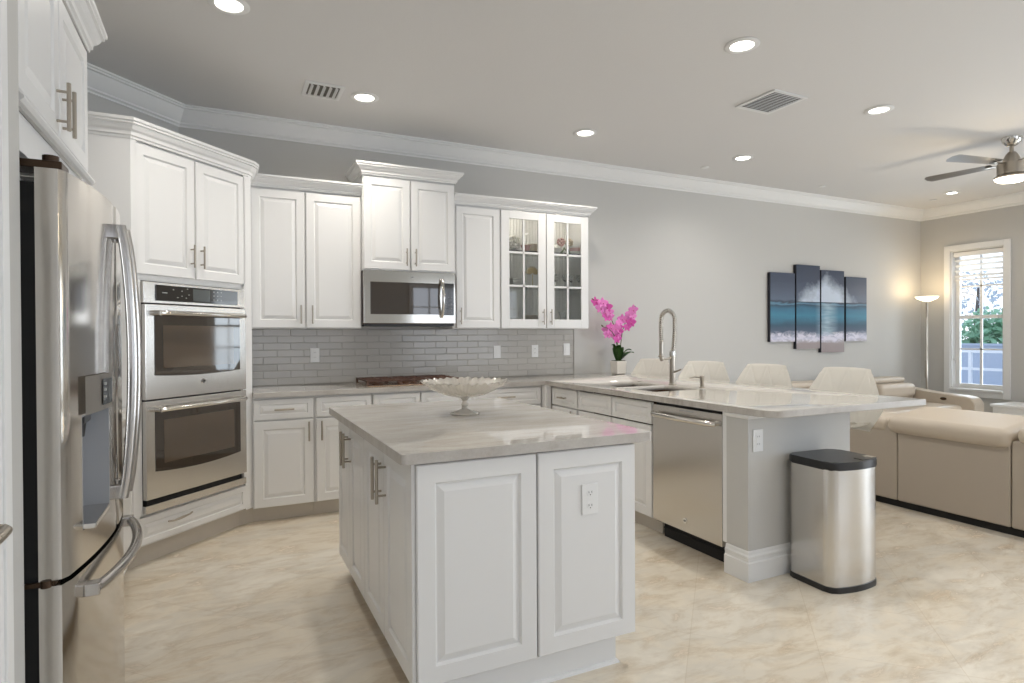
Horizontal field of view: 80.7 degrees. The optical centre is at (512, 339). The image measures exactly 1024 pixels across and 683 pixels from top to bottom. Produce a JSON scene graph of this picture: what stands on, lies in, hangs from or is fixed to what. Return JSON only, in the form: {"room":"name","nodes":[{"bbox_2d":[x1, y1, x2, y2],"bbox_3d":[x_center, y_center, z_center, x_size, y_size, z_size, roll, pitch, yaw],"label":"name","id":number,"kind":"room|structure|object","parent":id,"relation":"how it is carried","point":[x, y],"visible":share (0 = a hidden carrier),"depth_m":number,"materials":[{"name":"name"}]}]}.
{"room":"kitchen","nodes":[
{"label":"kitchen","id":0,"kind":"room"},
{"bbox_2d":[7,0,24,682],"bbox_3d":[-0.437,-0.189,-1.077,0.840,3.020,5.240,0,0,-26],"label":"wall","id":1,"kind":"structure","parent":0,"point":[12,5],"depth_m":1.43,"materials":[{"name":"grey paint"}]},
{"bbox_2d":[0,524,12,543],"bbox_3d":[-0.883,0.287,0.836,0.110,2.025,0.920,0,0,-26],"label":"door handle","id":2,"kind":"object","parent":1,"relation":"in","point":[6,530],"depth_m":1.18,"materials":[{"name":"silver metal"}]},
{"bbox_2d":[0,0,13,682],"bbox_3d":[-0.879,0.249,0.841,0.026,2.120,1.095,0,0,-26],"label":"trim","id":3,"kind":"structure","parent":1,"relation":"attached to","point":[6,505],"depth_m":1.28,"materials":[{"name":"white paint"}]},
{"bbox_2d":[87,92,178,132],"bbox_3d":[-2.754,-0.213,3.777,1.120,3.020,1.120,0,0,-26],"label":"wall","id":4,"kind":"structure","parent":0,"point":[95,103],"depth_m":4.06,"materials":[{"name":"grey paint"}]},
{"bbox_2d":[62,0,1023,208],"bbox_3d":[3.113,-1.818,2.467,10.578,0.150,8.959,0,0,-26],"label":"ceiling","id":5,"kind":"structure","parent":0,"point":[660,90],"depth_m":3.95,"materials":[{"name":"white paint"}]},
{"bbox_2d":[207,0,249,14],"bbox_3d":[-1.456,-1.719,3.098,0.200,0.009,0.200,0,0,-26],"label":"recessed light","id":6,"kind":"object","parent":5,"relation":"in","point":[232,7],"visible":1,"depth_m":3.11,"materials":[{"name":"white paint"}]},
{"bbox_2d":[301,80,344,100],"bbox_3d":[-1.317,-1.723,4.191,0.260,0.019,0.260,0,0,-26],"label":"ceiling vent","id":7,"kind":"object","parent":5,"relation":"in","point":[311,88],"visible":1,"depth_m":4.18,"materials":[{"name":"white metal"}]},
{"bbox_2d":[350,92,378,102],"bbox_3d":[-1.057,-1.730,4.312,0.200,0.009,0.200,0,0,-26],"label":"recessed light","id":8,"kind":"object","parent":5,"relation":"in","point":[363,97],"visible":1,"depth_m":4.31,"materials":[{"name":"white paint"}]},
{"bbox_2d":[574,129,596,136],"bbox_3d":[0.618,-1.744,5.092,0.200,0.009,0.200,0,0,-26],"label":"recessed light","id":9,"kind":"object","parent":5,"relation":"in","point":[582,132],"visible":1,"depth_m":5.08,"materials":[{"name":"white paint"}]},
{"bbox_2d":[724,37,759,53],"bbox_3d":[1.359,-1.737,3.564,0.200,0.009,0.200,0,0,-26],"label":"recessed light","id":10,"kind":"object","parent":5,"relation":"in","point":[744,44],"visible":1,"depth_m":3.56,"materials":[{"name":"white paint"}]},
{"bbox_2d":[732,155,753,160],"bbox_3d":[2.234,-1.758,5.836,0.200,0.009,0.200,0,0,-26],"label":"recessed light","id":11,"kind":"object","parent":5,"relation":"in","point":[740,157],"visible":1,"depth_m":5.83,"materials":[{"name":"white paint"}]},
{"bbox_2d":[735,89,807,114],"bbox_3d":[1.904,-1.743,4.438,0.340,0.014,0.360,0,0,-26],"label":"ceiling vent","id":12,"kind":"object","parent":5,"relation":"in","point":[774,100],"visible":1,"depth_m":4.42,"materials":[{"name":"white metal"}]},
{"bbox_2d":[864,105,893,114],"bbox_3d":[2.800,-1.751,4.602,0.200,0.009,0.200,0,0,-26],"label":"recessed light","id":13,"kind":"object","parent":5,"relation":"in","point":[876,110],"visible":1,"depth_m":4.59,"materials":[{"name":"white paint"}]},
{"bbox_2d":[943,191,960,194],"bbox_3d":[5.350,-1.784,7.333,0.174,0.009,0.174,0,0,-26],"label":"recessed light","id":14,"kind":"object","parent":5,"relation":"in","point":[950,192],"visible":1,"depth_m":7.32,"materials":[{"name":"white paint"}]},
{"bbox_2d":[925,135,1023,183],"bbox_3d":[4.344,-1.573,5.311,1.302,0.391,1.281,0,0,-26],"label":"ceiling fan","id":15,"kind":"object","parent":5,"relation":"hanging from","point":[1011,169],"visible":1,"depth_m":5.24,"materials":[{"name":"silver metal"}]},
{"bbox_2d":[179,127,920,387],"bbox_3d":[1.209,-0.192,6.391,10.528,3.140,0.150,0,0,-26],"label":"wall","id":16,"kind":"structure","parent":0,"point":[707,259],"depth_m":6.73,"materials":[{"name":"grey paint"}]},
{"bbox_2d":[251,173,362,328],"bbox_3d":[-1.618,-0.649,4.717,0.808,1.127,0.409,0,0,-26],"label":"upper cabinet","id":17,"kind":"object","parent":16,"relation":"attached to","point":[306,232],"visible":0.96,"depth_m":4.58,"materials":[{"name":"white paint"}]},
{"bbox_2d":[345,160,463,272],"bbox_3d":[-0.898,-0.969,5.029,0.885,0.831,0.469,0,0,-26],"label":"upper cabinet","id":18,"kind":"object","parent":16,"relation":"attached to","point":[407,212],"visible":0.97,"depth_m":4.85,"materials":[{"name":"white paint"}]},
{"bbox_2d":[361,270,454,326],"bbox_3d":[-0.890,-0.330,5.017,0.758,0.440,0.469,0,0,-26],"label":"microwave","id":19,"kind":"object","parent":18,"relation":"attached to","point":[388,298],"visible":0.99,"depth_m":4.86,"materials":[{"name":"silver metal"}]},
{"bbox_2d":[252,329,573,385],"bbox_3d":[-0.724,0.130,5.371,2.976,0.450,0.011,0,0,-26],"label":"backsplash","id":20,"kind":"structure","parent":16,"relation":"attached to","point":[279,356],"depth_m":5.25,"materials":[{"name":"grey tile"}]},
{"bbox_2d":[310,348,319,361],"bbox_3d":[-1.616,0.128,4.933,0.072,0.118,0.008,0,0,-26],"label":"wall outlet","id":21,"kind":"object","parent":20,"relation":"attached to","point":[314,352],"visible":1,"depth_m":4.93,"materials":[{"name":"white plastic"}]},
{"bbox_2d":[313,351,316,358],"bbox_3d":[-1.615,0.128,4.931,0.034,0.068,0.003,0,0,-26],"label":"receptacle","id":22,"kind":"object","parent":21,"relation":"attached to","point":[314,352],"depth_m":4.93,"materials":[{"name":"grey plastic"}]},
{"bbox_2d":[494,346,500,357],"bbox_3d":[-0.141,0.115,5.643,0.072,0.118,0.008,0,0,-26],"label":"light switch","id":23,"kind":"object","parent":20,"relation":"attached to","point":[497,349],"visible":1,"depth_m":5.64,"materials":[{"name":"white plastic"}]},
{"bbox_2d":[532,345,537,356],"bbox_3d":[0.219,0.110,5.816,0.072,0.118,0.008,0,0,-26],"label":"wall outlet","id":24,"kind":"object","parent":20,"relation":"attached to","point":[534,347],"visible":1,"depth_m":5.81,"materials":[{"name":"white plastic"}]},
{"bbox_2d":[563,343,569,354],"bbox_3d":[0.538,0.096,5.970,0.072,0.118,0.008,0,0,-26],"label":"light switch","id":25,"kind":"object","parent":20,"relation":"attached to","point":[566,346],"visible":1,"depth_m":5.96,"materials":[{"name":"white plastic"}]},
{"bbox_2d":[440,192,502,328],"bbox_3d":[-0.364,-0.665,5.321,0.442,1.137,0.409,0,0,-26],"label":"upper cabinet","id":26,"kind":"object","parent":16,"relation":"attached to","point":[476,217],"visible":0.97,"depth_m":5.19,"materials":[{"name":"white paint"}]},
{"bbox_2d":[499,197,597,328],"bbox_3d":[0.275,-0.670,5.628,0.974,1.137,0.409,0,0,-26],"label":"upper cabinet","id":27,"kind":"object","parent":16,"relation":"attached to","point":[541,223],"visible":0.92,"depth_m":5.59,"materials":[{"name":"white paint"}]},
{"bbox_2d":[509,235,520,249],"bbox_3d":[0.003,-0.881,5.515,0.149,0.156,0.146,0,1,38],"label":"ornament","id":28,"kind":"object","parent":27,"relation":"on","point":[513,240],"visible":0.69,"depth_m":5.47,"materials":[{"name":"white ceramic"}]},
{"bbox_2d":[520,245,530,250],"bbox_3d":[0.122,-0.829,5.471,0.096,0.050,0.096,0,0,-26],"label":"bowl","id":29,"kind":"object","parent":27,"relation":"on","point":[527,247],"visible":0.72,"depth_m":5.44,"materials":[{"name":"pink ceramic"}]},
{"bbox_2d":[525,266,536,284],"bbox_3d":[0.187,-0.582,5.559,0.148,0.195,0.060,0,0,-26],"label":"leaf ornament","id":30,"kind":"object","parent":27,"relation":"on","point":[530,270],"visible":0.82,"depth_m":5.55,"materials":[{"name":"brown"}]},
{"bbox_2d":[527,244,536,250],"bbox_3d":[0.192,-0.842,5.586,0.104,0.075,0.114,0,0,25],"label":"tea cup","id":31,"kind":"object","parent":27,"relation":"on","point":[533,247],"visible":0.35,"depth_m":5.54,"materials":[{"name":"beige ceramic"}]},
{"bbox_2d":[509,250,579,258],"bbox_3d":[0.228,-0.800,5.654,0.876,0.009,0.286,0,0,-26],"label":"shelf","id":32,"kind":"object","parent":27,"relation":"attached to","point":[511,255],"depth_m":5.73,"materials":[{"name":"white wood"}]},
{"bbox_2d":[509,287,579,290],"bbox_3d":[0.230,-0.480,5.656,0.876,0.009,0.286,0,0,-26],"label":"shelf","id":33,"kind":"object","parent":27,"relation":"attached to","point":[510,288],"depth_m":5.72,"materials":[{"name":"white wood"}]},
{"bbox_2d":[554,274,558,285],"bbox_3d":[0.408,-0.549,5.666,0.062,0.125,0.062,0,0,-26],"label":"stemmed glass","id":34,"kind":"object","parent":27,"relation":"on","point":[556,276],"visible":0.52,"depth_m":5.64,"materials":[{"name":"white"}]},
{"bbox_2d":[554,244,563,252],"bbox_3d":[0.413,-0.851,5.667,0.129,0.090,0.108,0,0,14],"label":"pot","id":35,"kind":"object","parent":27,"relation":"on","point":[557,249],"visible":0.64,"depth_m":5.63,"materials":[{"name":"white ceramic"}]},
{"bbox_2d":[557,237,565,252],"bbox_3d":[0.466,-0.891,5.759,0.092,0.173,0.089,0,0,-26],"label":"flower ornament","id":36,"kind":"object","parent":27,"relation":"on","point":[562,241],"visible":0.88,"depth_m":5.74,"materials":[{"name":"pink plant"}]},
{"bbox_2d":[559,312,565,319],"bbox_3d":[0.486,-0.194,5.739,0.090,0.140,0.090,0,0,-26],"label":"glass vase","id":37,"kind":"object","parent":27,"relation":"in","point":[562,314],"visible":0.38,"depth_m":5.71,"materials":[{"name":"white"}]},
{"bbox_2d":[562,274,565,285],"bbox_3d":[0.497,-0.549,5.676,0.062,0.125,0.062,0,0,-26],"label":"stemmed glass","id":38,"kind":"object","parent":27,"relation":"on","point":[563,275],"visible":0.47,"depth_m":5.65,"materials":[{"name":"white"}]},
{"bbox_2d":[565,238,572,253],"bbox_3d":[0.548,-0.892,5.809,0.091,0.174,0.089,0,0,-26],"label":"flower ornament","id":39,"kind":"object","parent":27,"relation":"on","point":[570,240],"visible":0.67,"depth_m":5.79,"materials":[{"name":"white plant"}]},
{"bbox_2d":[569,275,573,286],"bbox_3d":[0.561,-0.550,5.740,0.062,0.125,0.062,0,0,-26],"label":"stemmed glass","id":40,"kind":"object","parent":27,"relation":"on","point":[571,277],"visible":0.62,"depth_m":5.72,"materials":[{"name":"white"}]},
{"bbox_2d":[569,246,579,253],"bbox_3d":[0.600,-0.845,5.735,0.114,0.075,0.114,0,0,-26],"label":"tea cup","id":41,"kind":"object","parent":27,"relation":"on","point":[573,249],"visible":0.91,"depth_m":5.69,"materials":[{"name":"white ceramic"}]},
{"bbox_2d":[576,275,579,286],"bbox_3d":[0.637,-0.551,5.743,0.062,0.125,0.062,0,0,-26],"label":"stemmed glass","id":42,"kind":"object","parent":27,"relation":"on","point":[577,276],"visible":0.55,"depth_m":5.72,"materials":[{"name":"white"}]},
{"bbox_2d":[87,62,1023,220],"bbox_3d":[3.096,-1.674,2.459,10.018,0.137,8.559,0,0,-26],"label":"trim","id":43,"kind":"structure","parent":16,"relation":"attached to","point":[102,83],"depth_m":5.42,"materials":[{"name":"white paint"}]},
{"bbox_2d":[767,272,794,341],"bbox_3d":[3.240,-0.389,7.258,0.416,0.830,0.044,0,0,-26],"label":"canvas painting","id":44,"kind":"object","parent":16,"relation":"attached to","point":[780,286],"visible":1,"depth_m":7.23,"materials":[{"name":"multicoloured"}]},
{"bbox_2d":[793,264,819,348],"bbox_3d":[3.641,-0.402,7.451,0.421,1.030,0.044,0,0,-26],"label":"canvas painting","id":45,"kind":"object","parent":16,"relation":"attached to","point":[807,277],"visible":1,"depth_m":7.42,"materials":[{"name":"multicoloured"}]},
{"bbox_2d":[818,270,843,351],"bbox_3d":[4.048,-0.357,7.647,0.430,1.033,0.044,0,0,-26],"label":"canvas painting","id":46,"kind":"object","parent":16,"relation":"attached to","point":[831,282],"visible":1,"depth_m":7.62,"materials":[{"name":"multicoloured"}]},
{"bbox_2d":[844,277,866,340],"bbox_3d":[4.459,-0.395,7.845,0.410,0.828,0.044,0,0,-26],"label":"canvas painting","id":47,"kind":"object","parent":16,"relation":"attached to","point":[855,288],"visible":1,"depth_m":7.82,"materials":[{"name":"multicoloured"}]},
{"bbox_2d":[124,501,1023,682],"bbox_3d":[3.039,1.338,2.447,10.178,0.120,8.559,0,0,-26],"label":"floor","id":48,"kind":"structure","parent":0,"point":[275,600],"depth_m":2.79,"materials":[{"name":"tile"}]},
{"bbox_2d":[20,176,88,184],"bbox_3d":[-1.943,0.347,2.209,0.660,1.914,0.021,0,0,-26],"label":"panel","id":49,"kind":"object","parent":48,"relation":"on","point":[24,178],"visible":0.02,"depth_m":2.25,"materials":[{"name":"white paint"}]},
{"bbox_2d":[19,154,142,682],"bbox_3d":[-1.616,0.418,1.789,0.879,1.775,0.914,0,0,-26],"label":"refrigerator","id":50,"kind":"object","parent":48,"relation":"on","point":[78,475],"visible":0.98,"depth_m":1.58,"materials":[{"name":"grey metal"}]},
{"bbox_2d":[122,427,131,574],"bbox_3d":[-2.167,0.861,2.737,0.718,0.882,1.044,0,0,-26],"label":"base cabinet","id":51,"kind":"object","parent":48,"relation":"on","point":[127,502],"visible":0.06,"depth_m":3.11,"materials":[{"name":"white paint"}]},
{"bbox_2d":[122,408,125,428],"bbox_3d":[-2.165,0.401,2.717,0.710,0.036,1.079,0,0,-26],"label":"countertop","id":52,"kind":"structure","parent":51,"relation":"on","point":[123,409],"depth_m":2.94,"materials":[{"name":"beige stone"}]},
{"bbox_2d":[20,111,258,568],"bbox_3d":[-2.302,0.036,3.833,0.796,2.516,1.842,0,0,19],"label":"oven tower","id":53,"kind":"object","parent":48,"relation":"on","point":[184,202],"visible":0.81,"depth_m":3.64,"materials":[{"name":"white paint"}]},
{"bbox_2d":[140,281,247,514],"bbox_3d":[-2.161,0.326,3.828,0.626,1.319,0.758,0,0,19],"label":"double wall oven","id":54,"kind":"object","parent":53,"relation":"in","point":[194,437],"visible":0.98,"depth_m":3.68,"materials":[{"name":"silver metal"}]},
{"bbox_2d":[252,396,314,521],"bbox_3d":[-1.734,0.845,4.520,0.411,0.882,0.638,0,0,-26],"label":"base cabinet","id":55,"kind":"object","parent":48,"relation":"on","point":[283,427],"visible":0.98,"depth_m":4.27,"materials":[{"name":"white paint"}]},
{"bbox_2d":[314,393,371,513],"bbox_3d":[-1.360,0.842,4.700,0.414,0.882,0.638,0,0,-26],"label":"base cabinet","id":56,"kind":"object","parent":48,"relation":"on","point":[326,436],"visible":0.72,"depth_m":4.40,"materials":[{"name":"white paint"}]},
{"bbox_2d":[372,390,460,404],"bbox_3d":[-0.835,0.838,4.953,0.749,0.882,0.638,0,0,-26],"label":"base cabinet","id":57,"kind":"object","parent":48,"relation":"on","point":[430,395],"visible":0.12,"depth_m":4.66,"materials":[{"name":"white paint"}]},
{"bbox_2d":[252,373,925,417],"bbox_3d":[0.195,0.378,4.153,3.570,0.036,3.000,0,0,-26],"label":"countertop","id":58,"kind":"structure","parent":57,"relation":"on","point":[768,401],"depth_m":4.13,"materials":[{"name":"beige stone"}]},
{"bbox_2d":[356,375,458,386],"bbox_3d":[-0.865,0.334,4.965,0.752,0.051,0.470,0,0,-26],"label":"gas cooktop","id":59,"kind":"object","parent":58,"relation":"in","point":[384,381],"visible":0.78,"depth_m":4.82,"materials":[{"name":"brown metal"}]},
{"bbox_2d":[356,380,422,386],"bbox_3d":[-0.865,0.355,4.966,0.745,0.010,0.470,0,0,-26],"label":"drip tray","id":60,"kind":"object","parent":59,"relation":"on","point":[412,382],"depth_m":4.73,"materials":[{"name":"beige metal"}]},
{"bbox_2d":[591,297,638,373],"bbox_3d":[1.011,-0.043,6.024,0.544,0.771,0.168,0,0,-26],"label":"potted orchid","id":61,"kind":"object","parent":58,"relation":"on","point":[618,366],"visible":1,"depth_m":6.01,"materials":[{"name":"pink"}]},
{"bbox_2d":[594,386,672,424],"bbox_3d":[0.991,0.504,4.554,0.407,0.236,0.777,0,0,-26],"label":"sink","id":62,"kind":"object","parent":58,"relation":"in","point":[620,386],"visible":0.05,"depth_m":4.55,"materials":[{"name":"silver metal"}]},
{"bbox_2d":[658,308,681,384],"bbox_3d":[1.208,0.055,4.641,0.176,0.593,0.116,0,0,9],"label":"spring faucet","id":63,"kind":"object","parent":58,"relation":"on","point":[672,381],"visible":1,"depth_m":4.64,"materials":[{"name":"silver metal"}]},
{"bbox_2d":[689,376,704,387],"bbox_3d":[1.348,0.308,4.382,0.118,0.090,0.044,0,0,-15],"label":"soap dispenser","id":64,"kind":"object","parent":58,"relation":"on","point":[700,377],"visible":1,"depth_m":4.38,"materials":[{"name":"silver metal"}]},
{"bbox_2d":[338,421,634,682],"bbox_3d":[-0.251,0.850,2.857,0.959,0.882,1.442,0,0,-26],"label":"kitchen island","id":65,"kind":"object","parent":48,"relation":"on","point":[488,569],"visible":0.93,"depth_m":2.23,"materials":[{"name":"white paint"}]},
{"bbox_2d":[329,398,650,464],"bbox_3d":[-0.224,0.390,2.880,1.034,0.036,1.500,0,0,-26],"label":"island countertop","id":66,"kind":"structure","parent":65,"relation":"on","point":[413,433],"depth_m":2.49,"materials":[{"name":"beige stone"}]},
{"bbox_2d":[420,376,508,415],"bbox_3d":[-0.236,0.284,2.996,0.443,0.173,0.445,0,0,11],"label":"glass bowl","id":67,"kind":"object","parent":66,"relation":"on","point":[463,388],"visible":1,"depth_m":2.92,"materials":[{"name":"white"}]},
{"bbox_2d":[582,483,597,514],"bbox_3d":[0.299,0.612,2.317,0.072,0.118,0.007,0,0,-26],"label":"wall outlet","id":68,"kind":"object","parent":65,"relation":"attached to","point":[589,491],"visible":1,"depth_m":2.31,"materials":[{"name":"white plastic"}]},
{"bbox_2d":[587,489,593,495],"bbox_3d":[0.299,0.587,2.315,0.030,0.029,0.002,0,0,-26],"label":"receptacle","id":69,"kind":"object","parent":68,"relation":"attached to","point":[590,492],"depth_m":2.31,"materials":[{"name":"grey plastic"}]},
{"bbox_2d":[587,502,593,508],"bbox_3d":[0.300,0.637,2.316,0.030,0.029,0.002,0,0,-26],"label":"receptacle","id":70,"kind":"object","parent":68,"relation":"attached to","point":[590,505],"depth_m":2.32,"materials":[{"name":"grey plastic"}]},
{"bbox_2d":[469,385,540,406],"bbox_3d":[-0.181,0.832,5.268,0.699,0.882,0.638,0,0,-26],"label":"base cabinet","id":71,"kind":"object","parent":48,"relation":"on","point":[531,395],"visible":0.2,"depth_m":5.08,"materials":[{"name":"white paint"}]},
{"bbox_2d":[541,385,553,408],"bbox_3d":[0.435,0.827,5.547,0.650,0.882,0.670,0,0,-26],"label":"cabinet filler","id":72,"kind":"object","parent":48,"relation":"on","point":[546,391],"visible":0.02,"depth_m":5.12,"materials":[{"name":"white paint"}]},
{"bbox_2d":[552,386,632,414],"bbox_3d":[0.678,0.829,5.058,0.638,0.882,0.411,0,0,-26],"label":"base cabinet","id":73,"kind":"object","parent":48,"relation":"on","point":[563,399],"visible":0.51,"depth_m":4.91,"materials":[{"name":"white paint"}]},
{"bbox_2d":[578,391,664,533],"bbox_3d":[0.983,0.839,4.467,0.600,0.868,0.911,0,0,-26],"label":"base cabinet","id":74,"kind":"object","parent":48,"relation":"on","point":[626,408],"visible":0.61,"depth_m":4.07,"materials":[{"name":"white paint"}]},
{"bbox_2d":[632,358,669,375],"bbox_3d":[1.224,0.725,5.784,0.475,1.075,0.609,-1,1,-38],"label":"bar stool","id":75,"kind":"object","parent":48,"relation":"on","point":[650,366],"visible":0.17,"depth_m":5.93,"materials":[{"name":"beige fabric"}]},
{"bbox_2d":[650,402,726,561],"bbox_3d":[1.272,0.839,3.749,0.652,0.876,0.607,0,0,-26],"label":"dishwasher","id":76,"kind":"object","parent":48,"relation":"on","point":[687,441],"visible":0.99,"depth_m":3.60,"materials":[{"name":"silver metal"}]},
{"bbox_2d":[678,361,729,381],"bbox_3d":[1.549,0.728,5.177,0.475,1.075,0.609,-1,1,-43],"label":"bar stool","id":77,"kind":"object","parent":48,"relation":"on","point":[711,370],"visible":0.19,"depth_m":5.32,"materials":[{"name":"beige fabric"}]},
{"bbox_2d":[736,364,791,386],"bbox_3d":[1.821,0.730,4.636,0.475,1.075,0.609,-1,1,-33],"label":"bar stool","id":78,"kind":"object","parent":48,"relation":"on","point":[762,374],"visible":0.26,"depth_m":4.76,"materials":[{"name":"beige fabric"}]},
{"bbox_2d":[789,449,876,593],"bbox_3d":[1.712,0.947,3.205,0.360,0.664,0.313,0,0,-23],"label":"trash can","id":79,"kind":"object","parent":48,"relation":"on","point":[833,491],"visible":1,"depth_m":3.08,"materials":[{"name":"silver metal"}]},
{"bbox_2d":[809,367,882,431],"bbox_3d":[2.150,0.733,4.116,0.475,1.075,0.609,-1,0,-29],"label":"bar stool","id":80,"kind":"object","parent":48,"relation":"on","point":[841,379],"visible":0.26,"depth_m":4.15,"materials":[{"name":"white leather"}]},
{"bbox_2d":[791,376,1023,537],"bbox_3d":[4.322,0.873,5.671,3.664,0.750,3.780,0,0,-26],"label":"sectional sofa","id":81,"kind":"object","parent":48,"relation":"on","point":[947,457],"visible":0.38,"depth_m":4.26,"materials":[{"name":"beige leather"}]},
{"bbox_2d":[883,402,961,413],"bbox_3d":[4.181,0.904,6.936,2.400,0.230,0.580,0,0,-26],"label":"seat cushion","id":82,"kind":"object","parent":81,"relation":"on","point":[952,405],"depth_m":7.08,"materials":[{"name":"beige leather"}]},
{"bbox_2d":[915,296,938,388],"bbox_3d":[5.551,0.324,8.070,0.280,1.800,0.280,0,0,-26],"label":"floor lamp","id":83,"kind":"object","parent":48,"relation":"on","point":[926,299],"visible":0.66,"depth_m":8.00,"materials":[{"name":"silver metal"}]},
{"bbox_2d":[990,402,1023,415],"bbox_3d":[6.092,0.997,6.958,0.520,0.465,0.760,0,0,-26],"label":"storage bench","id":84,"kind":"object","parent":48,"relation":"on","point":[1012,408],"visible":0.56,"depth_m":7.06,"materials":[{"name":"white paint"}]},
{"bbox_2d":[726,412,849,550],"bbox_3d":[1.006,0.831,4.644,0.820,0.882,2.826,0,0,-26],"label":"wall","id":85,"kind":"structure","parent":0,"point":[758,483],"depth_m":3.28,"materials":[{"name":"grey paint"}]},
{"bbox_2d":[723,412,726,541],"bbox_3d":[1.202,0.760,3.356,0.050,0.724,0.031,0,0,-26],"label":"strip","id":86,"kind":"object","parent":85,"relation":"attached to","point":[724,416],"visible":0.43,"depth_m":3.34,"materials":[{"name":"white paint"}]},
{"bbox_2d":[724,412,765,418],"bbox_3d":[1.011,0.401,4.625,0.856,0.022,2.826,0,0,-26],"label":"trim","id":87,"kind":"structure","parent":85,"relation":"attached to","point":[725,413],"depth_m":3.22,"materials":[{"name":"white paint"}]},
{"bbox_2d":[724,542,790,582],"bbox_3d":[1.016,1.193,4.630,0.860,0.158,2.828,0,0,-26],"label":"baseboard","id":88,"kind":"structure","parent":85,"relation":"attached to","point":[768,562],"depth_m":3.24,"materials":[{"name":"white paint"}]},
{"bbox_2d":[753,429,762,451],"bbox_3d":[1.312,0.539,3.217,0.072,0.118,0.008,0,0,-26],"label":"wall outlet","id":89,"kind":"object","parent":85,"relation":"attached to","point":[757,434],"visible":1,"depth_m":3.21,"materials":[{"name":"white plastic"}]},
{"bbox_2d":[756,434,760,446],"bbox_3d":[1.313,0.539,3.215,0.034,0.068,0.003,0,0,-26],"label":"receptacle","id":90,"kind":"object","parent":89,"relation":"attached to","point":[758,436],"depth_m":3.21,"materials":[{"name":"grey plastic"}]},
{"bbox_2d":[921,205,1023,412],"bbox_3d":[7.720,-0.271,4.611,0.160,3.020,8.709,0,0,-26],"label":"wall","id":91,"kind":"structure","parent":0,"point":[1008,222],"depth_m":8.00,"materials":[{"name":"grey paint"}]},
{"bbox_2d":[944,238,1010,399],"bbox_3d":[6.107,-0.255,7.891,0.200,2.015,0.770,0,0,-26],"label":"window","id":92,"kind":"structure","parent":91,"relation":"in","point":[952,289],"depth_m":7.99,"materials":[{"name":"white paint"}]},
{"bbox_2d":[954,247,1002,280],"bbox_3d":[6.108,-0.979,7.888,0.060,0.382,0.580,0,0,-26],"label":"window blind","id":93,"kind":"object","parent":92,"relation":"attached to","point":[993,250],"visible":0.83,"depth_m":7.87,"materials":[{"name":"white paint"}]},
{"bbox_3d":[-2.397,-0.203,2.185,0.140,3.020,2.580,0,0,-26],"label":"wall","id":94,"kind":"structure","parent":0,"visible":0},
{"bbox_2d":[18,0,107,184],"bbox_3d":[-1.730,-0.851,1.805,0.732,0.715,0.992,0,0,-26],"label":"upper cabinet","id":95,"kind":"object","parent":94,"relation":"attached to","point":[53,50],"visible":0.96,"depth_m":1.89,"materials":[{"name":"white paint"}]},
{"label":"outside","id":96,"kind":"structure","parent":0,"visible":0},
{"bbox_3d":[23.575,1.267,30.787,50.822,0.100,85.000,0,0,-26],"label":"ground","id":97,"kind":"structure","parent":96,"visible":0},
{"bbox_2d":[961,343,1002,384],"bbox_3d":[9.406,0.750,12.748,0.280,1.340,7.000,0,0,-26],"label":"wall","id":98,"kind":"structure","parent":97,"relation":"on","point":[990,360],"depth_m":12.17,"materials":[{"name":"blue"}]},
{"bbox_2d":[961,306,1002,343],"bbox_3d":[12.472,0.210,15.549,1.871,2.188,1.934,0,0,-26],"label":"shrub","id":99,"kind":"object","parent":97,"relation":"on","point":[993,333],"visible":0.24,"depth_m":15.47,"materials":[{"name":"green plant"}]},
{"bbox_2d":[961,271,1002,342],"bbox_3d":[17.782,-0.696,22.983,1.997,4.018,1.848,0,0,-26],"label":"tree","id":100,"kind":"object","parent":97,"relation":"on","point":[994,292],"visible":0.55,"depth_m":22.84,"materials":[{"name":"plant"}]},
{"bbox_2d":[961,350,1002,383],"bbox_3d":[8.299,0.815,10.439,0.050,1.255,6.000,0,0,-26],"label":"railing","id":101,"kind":"object","parent":97,"relation":"on","point":[969,368],"visible":0.28,"depth_m":10.70,"materials":[{"name":"white paint"}]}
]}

